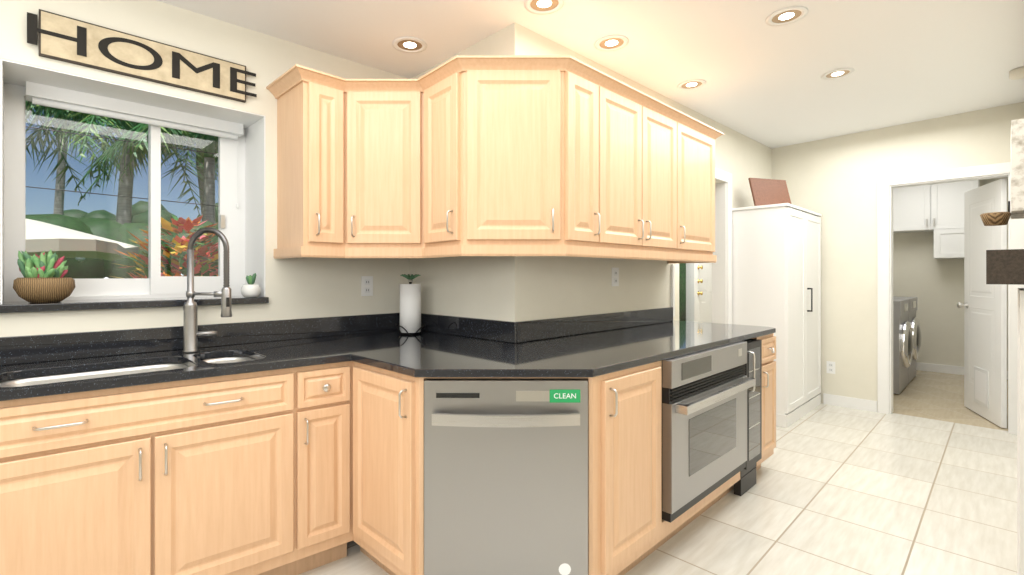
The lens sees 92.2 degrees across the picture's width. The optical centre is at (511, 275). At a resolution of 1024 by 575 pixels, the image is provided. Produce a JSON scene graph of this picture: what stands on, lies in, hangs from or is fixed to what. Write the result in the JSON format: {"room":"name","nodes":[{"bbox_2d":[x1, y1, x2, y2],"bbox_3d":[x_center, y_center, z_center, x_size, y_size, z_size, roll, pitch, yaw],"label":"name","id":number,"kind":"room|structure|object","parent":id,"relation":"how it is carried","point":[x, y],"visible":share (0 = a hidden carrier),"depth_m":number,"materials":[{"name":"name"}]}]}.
{"room":"kitchen","nodes":[
{"label":"kitchen","id":0,"kind":"room"},
{"bbox_2d":[0,0,1023,413],"bbox_3d":[1.955,-0.175,2.853,10.400,2.850,4.970,0,0,-45],"label":"wall","id":1,"kind":"structure","parent":0,"point":[832,182],"depth_m":2.98,"materials":[{"name":"paint"}]},
{"bbox_2d":[0,59,265,304],"bbox_3d":[-1.710,-0.335,2.300,0.934,0.949,0.369,0,0,-45],"label":"window unit","id":2,"kind":"structure","parent":1,"relation":"in","point":[231,228],"depth_m":2.41,"materials":[{"name":"white paint"}]},
{"bbox_2d":[26,81,242,208],"bbox_3d":[-1.749,-0.584,2.360,0.825,0.448,0.081,0,0,-45],"label":"blind valance","id":3,"kind":"object","parent":2,"relation":"attached to","point":[60,98],"visible":1,"depth_m":2.29,"materials":[{"name":"white plastic"}]},
{"bbox_2d":[0,295,268,312],"bbox_3d":[-1.686,0.125,2.252,0.980,0.030,0.330,0,0,-45],"label":"window sill","id":4,"kind":"structure","parent":1,"relation":"attached to","point":[26,306],"depth_m":2.08,"materials":[{"name":"black stone"}]},
{"bbox_2d":[13,250,74,302],"bbox_3d":[-1.884,0.001,1.990,0.184,0.215,0.184,0,0,-45],"label":"basket planter","id":5,"kind":"object","parent":4,"relation":"on","point":[43,280],"visible":1,"depth_m":1.95,"materials":[{"name":"brown wicker"}]},
{"bbox_2d":[241,273,260,296],"bbox_3d":[-1.307,0.048,2.469,0.090,0.121,0.090,0,0,-45],"label":"pot","id":6,"kind":"object","parent":4,"relation":"on","point":[250,289],"visible":0.98,"depth_m":2.44,"materials":[{"name":"white ceramic"}]},
{"bbox_2d":[27,9,256,102],"bbox_3d":[-1.562,-0.938,2.166,0.812,0.175,0.026,0,0,-45],"label":"home sign","id":7,"kind":"object","parent":1,"relation":"attached to","point":[75,41],"visible":0.98,"depth_m":2.10,"materials":[{"name":"light wood"},{"name":"black metal"}]},
{"bbox_2d":[361,276,372,295],"bbox_3d":[-0.849,0.063,2.892,0.072,0.116,0.008,0,0,-45],"label":"outlet","id":8,"kind":"object","parent":1,"relation":"attached to","point":[366,285],"visible":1,"depth_m":2.89,"materials":[{"name":"white paint"}]},
{"bbox_2d":[270,55,573,258],"bbox_3d":[-0.486,-0.510,2.356,0.801,0.850,1.278,0,0,-45],"label":"upper cabinet","id":9,"kind":"object","parent":1,"relation":"attached to","point":[513,155],"depth_m":2.31,"materials":[{"name":"brown wood"}]},
{"bbox_2d":[574,63,601,257],"bbox_3d":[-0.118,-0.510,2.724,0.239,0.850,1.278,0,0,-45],"label":"upper cabinet","id":10,"kind":"object","parent":1,"relation":"attached to","point":[587,83],"depth_m":2.29,"materials":[{"name":"brown wood"}]},
{"bbox_2d":[612,268,618,285],"bbox_3d":[0.644,0.010,3.070,0.072,0.116,0.008,0,0,-45],"label":"outlet","id":11,"kind":"object","parent":1,"relation":"attached to","point":[615,276],"visible":1,"depth_m":3.06,"materials":[{"name":"white paint"}]},
{"bbox_2d":[602,75,681,262],"bbox_3d":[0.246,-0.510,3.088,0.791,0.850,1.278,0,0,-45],"label":"upper cabinet","id":12,"kind":"object","parent":1,"relation":"attached to","point":[642,138],"depth_m":2.61,"materials":[{"name":"brown wood"}]},
{"bbox_2d":[667,115,717,263],"bbox_3d":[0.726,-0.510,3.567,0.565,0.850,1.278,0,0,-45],"label":"upper cabinet","id":13,"kind":"object","parent":1,"relation":"attached to","point":[698,142],"depth_m":3.12,"materials":[{"name":"brown wood"}]},
{"bbox_2d":[679,263,711,322],"bbox_3d":[2.659,0.212,6.933,1.315,2.065,0.105,0,0,-45],"label":"exterior door","id":14,"kind":"structure","parent":1,"relation":"in","point":[704,292],"depth_m":7.01,"materials":[{"name":"white paint"}]},
{"bbox_2d":[827,361,834,373],"bbox_3d":[3.080,0.890,4.763,0.008,0.116,0.072,0,0,-45],"label":"outlet","id":15,"kind":"object","parent":1,"relation":"attached to","point":[831,367],"visible":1,"depth_m":4.76,"materials":[{"name":"white paint"}]},
{"bbox_2d":[671,162,1023,434],"bbox_3d":[3.556,0.177,4.753,5.050,2.145,1.990,0,0,-45],"label":"trim","id":16,"kind":"structure","parent":1,"relation":"attached to","point":[722,289],"depth_m":4.33,"materials":[{"name":"white paint"}]},
{"bbox_2d":[893,180,979,258],"bbox_3d":[5.349,-0.710,6.282,0.350,1.000,0.880,0,0,-45],"label":"wall cabinets","id":17,"kind":"object","parent":1,"relation":"attached to","point":[938,209],"visible":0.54,"depth_m":6.13,"materials":[{"name":"white paint"}]},
{"bbox_2d":[957,178,1006,427],"bbox_3d":[4.142,0.227,4.364,0.702,2.030,0.332,0,0,-45],"label":"laundry door","id":18,"kind":"structure","parent":1,"relation":"in","point":[985,349],"depth_m":4.29,"materials":[{"name":"white paint"}]},
{"bbox_2d":[980,118,1023,574],"bbox_3d":[1.839,0.360,1.802,0.550,1.780,0.186,0,0,-45],"label":"wall organizer","id":19,"kind":"object","parent":1,"relation":"attached to","point":[1005,266],"visible":1,"depth_m":1.67,"materials":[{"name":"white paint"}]},
{"bbox_2d":[157,0,1023,148],"bbox_3d":[1.955,-1.355,2.853,10.400,0.376,4.970,0,0,-45],"label":"ceiling","id":20,"kind":"structure","parent":0,"point":[909,61],"depth_m":2.75,"materials":[{"name":"white paint"}]},
{"bbox_2d":[392,37,426,52],"bbox_3d":[-0.549,-1.237,2.652,0.184,0.009,0.184,0,0,-45],"label":"recessed light","id":21,"kind":"object","parent":20,"relation":"in","point":[409,44],"visible":1,"depth_m":2.65,"materials":[{"name":"white paint"}]},
{"bbox_2d":[524,0,563,14],"bbox_3d":[0.150,-1.256,2.281,0.184,0.009,0.184,0,0,-45],"label":"recessed light","id":22,"kind":"object","parent":20,"relation":"in","point":[541,7],"visible":1,"depth_m":2.30,"materials":[{"name":"white paint"}]},
{"bbox_2d":[595,35,628,50],"bbox_3d":[0.543,-1.266,2.690,0.184,0.009,0.184,0,0,-45],"label":"recessed light","id":23,"kind":"object","parent":20,"relation":"in","point":[612,43],"visible":1,"depth_m":2.69,"materials":[{"name":"white paint"}]},
{"bbox_2d":[677,79,705,89],"bbox_3d":[1.209,-1.282,3.319,0.184,0.009,0.184,0,0,-45],"label":"recessed light","id":24,"kind":"object","parent":20,"relation":"in","point":[692,84],"visible":1,"depth_m":3.31,"materials":[{"name":"white paint"}]},
{"bbox_2d":[766,6,807,25],"bbox_3d":[1.365,-1.288,2.453,0.184,0.009,0.184,0,0,-45],"label":"recessed light","id":25,"kind":"object","parent":20,"relation":"in","point":[787,16],"visible":1,"depth_m":2.45,"materials":[{"name":"white paint"}]},
{"bbox_2d":[821,68,854,79],"bbox_3d":[2.112,-1.306,3.198,0.184,0.009,0.184,0,0,-45],"label":"recessed light","id":26,"kind":"object","parent":20,"relation":"in","point":[837,73],"visible":1,"depth_m":3.19,"materials":[{"name":"white paint"}]},
{"bbox_2d":[1009,66,1023,79],"bbox_3d":[3.314,-1.315,3.204,0.120,0.052,0.118,0,0,-45],"label":"smoke detector","id":27,"kind":"object","parent":20,"relation":"attached to","point":[1016,74],"visible":1,"depth_m":3.19,"materials":[{"name":"beige plastic"}]},
{"bbox_2d":[298,370,1016,574],"bbox_3d":[1.955,1.300,2.853,10.400,0.100,4.970,0,0,-45],"label":"floor","id":28,"kind":"structure","parent":0,"point":[921,479],"depth_m":2.69,"materials":[{"name":"tile"}]},
{"bbox_2d":[0,361,611,574],"bbox_3d":[-1.032,0.808,1.574,2.274,0.884,1.614,0,0,-45],"label":"base cabinet","id":29,"kind":"object","parent":28,"relation":"on","point":[294,471],"depth_m":1.79,"materials":[{"name":"brown wood"}]},
{"bbox_2d":[0,307,775,400],"bbox_3d":[-0.360,0.297,2.241,4.260,0.135,1.619,0,0,-45],"label":"countertop","id":30,"kind":"structure","parent":29,"relation":"on","point":[593,345],"depth_m":2.17,"materials":[{"name":"black stone"}]},
{"bbox_2d":[0,356,254,386],"bbox_3d":[-1.375,0.467,1.849,0.830,0.200,0.420,0,0,-45],"label":"sink","id":31,"kind":"object","parent":30,"relation":"in","point":[80,375],"visible":0.15,"depth_m":1.90,"materials":[{"name":"silver metal"}]},
{"bbox_2d":[182,227,231,352],"bbox_3d":[-1.325,0.062,2.142,0.157,0.543,0.187,0,0,-45],"label":"faucet","id":32,"kind":"object","parent":30,"relation":"on","point":[191,334],"visible":1,"depth_m":2.13,"materials":[{"name":"silver metal"}]},
{"bbox_2d":[395,274,425,334],"bbox_3d":[-0.580,0.164,2.814,0.157,0.341,0.157,0,0,-20],"label":"paper towel holder","id":33,"kind":"object","parent":30,"relation":"on","point":[410,308],"visible":1,"depth_m":2.77,"materials":[{"name":"white paper"}]},
{"bbox_2d":[424,378,587,574],"bbox_3d":[-0.021,0.811,2.033,0.589,0.873,0.664,0,0,0],"label":"dishwasher","id":34,"kind":"object","parent":28,"relation":"on","point":[505,476],"visible":1,"depth_m":1.76,"materials":[{"name":"silver metal"}]},
{"bbox_2d":[612,360,667,574],"bbox_3d":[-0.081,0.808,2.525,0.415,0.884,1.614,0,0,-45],"label":"base cabinet","id":35,"kind":"object","parent":28,"relation":"on","point":[638,526],"depth_m":1.97,"materials":[{"name":"brown wood"}]},
{"bbox_2d":[668,472,739,539],"bbox_3d":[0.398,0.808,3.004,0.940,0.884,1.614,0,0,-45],"label":"base cabinet","id":36,"kind":"object","parent":28,"relation":"on","point":[687,517],"depth_m":2.47,"materials":[{"name":"brown wood"}]},
{"bbox_2d":[662,341,755,522],"bbox_3d":[0.803,0.717,2.612,0.872,0.697,0.651,0,0,-45],"label":"oven","id":37,"kind":"object","parent":36,"relation":"in","point":[704,423],"visible":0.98,"depth_m":2.31,"materials":[{"name":"silver metal"}]},
{"bbox_2d":[734,339,761,495],"bbox_3d":[1.210,0.815,3.040,0.244,0.866,0.621,0,0,-45],"label":"wine cooler","id":38,"kind":"object","parent":28,"relation":"on","point":[746,482],"visible":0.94,"depth_m":2.85,"materials":[{"name":"black metal"}]},
{"bbox_2d":[752,333,775,470],"bbox_3d":[1.351,0.808,3.299,0.305,0.884,0.684,0,0,-45],"label":"base cabinet","id":39,"kind":"object","parent":28,"relation":"on","point":[768,341],"depth_m":3.06,"materials":[{"name":"brown wood"}]},
{"bbox_2d":[732,203,821,427],"bbox_3d":[2.478,0.330,4.556,1.056,1.843,0.500,0,0,-45],"label":"pantry","id":40,"kind":"object","parent":28,"relation":"on","point":[776,266],"visible":0.83,"depth_m":4.23,"materials":[{"name":"white paint"}]},
{"bbox_2d":[748,178,790,205],"bbox_3d":[2.285,-0.727,4.360,0.400,0.263,0.091,0,0,-17],"label":"cutting board","id":41,"kind":"object","parent":40,"relation":"on","point":[768,191],"visible":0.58,"depth_m":4.35,"materials":[{"name":"brown wood"}]},
{"bbox_2d":[893,299,913,393],"bbox_3d":[4.029,0.759,5.623,0.690,0.981,0.856,0,0,-45],"label":"washer","id":42,"kind":"object","parent":28,"relation":"on","point":[903,344],"visible":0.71,"depth_m":5.20,"materials":[{"name":"grey metal"}]},
{"bbox_2d":[893,296,921,383],"bbox_3d":[4.531,0.759,6.125,0.690,0.981,0.856,0,0,-45],"label":"dryer","id":43,"kind":"object","parent":28,"relation":"on","point":[913,319],"visible":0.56,"depth_m":5.77,"materials":[{"name":"grey metal"}]},
{"label":"outside","id":44,"kind":"structure","parent":0,"visible":0},
{"bbox_3d":[-10.642,1.450,23.370,42.000,0.100,41.899,0,0,-45],"label":"ground","id":45,"kind":"structure","parent":44,"visible":0},
{"bbox_2d":[25,218,138,260],"bbox_3d":[-4.632,0.385,3.854,2.760,2.030,2.760,0,0,-45],"label":"umbrella","id":46,"kind":"object","parent":45,"relation":"on","point":[70,246],"depth_m":3.81,"materials":[{"name":"white fabric"}]},
{"bbox_2d":[25,101,217,223],"bbox_3d":[-9.142,-2.095,11.264,15.000,6.992,13.135,0,0,-45],"label":"palms","id":47,"kind":"object","parent":45,"relation":"on","point":[63,127],"depth_m":9.44,"materials":[{"name":"green plant"}]},
{"bbox_2d":[63,201,217,225],"bbox_3d":[-15.197,-1.793,22.973,25.666,6.626,8.024,0,0,-45],"label":"trees","id":48,"kind":"object","parent":45,"relation":"on","point":[138,219],"depth_m":21.49,"materials":[{"name":"green plant"}]},
{"bbox_2d":[86,215,217,278],"bbox_3d":[-2.631,0.455,4.103,2.236,1.890,1.552,0,0,-45],"label":"crotons","id":49,"kind":"object","parent":45,"relation":"on","point":[183,247],"depth_m":3.77,"materials":[{"name":"red"}]},
{"bbox_2d":[25,214,685,320],"bbox_3d":[-2.476,0.400,6.513,13.021,2.612,5.059,0,0,-45],"label":"hedge","id":50,"kind":"object","parent":45,"relation":"on","point":[102,232],"depth_m":6.29,"materials":[{"name":"green plant"}]}
]}

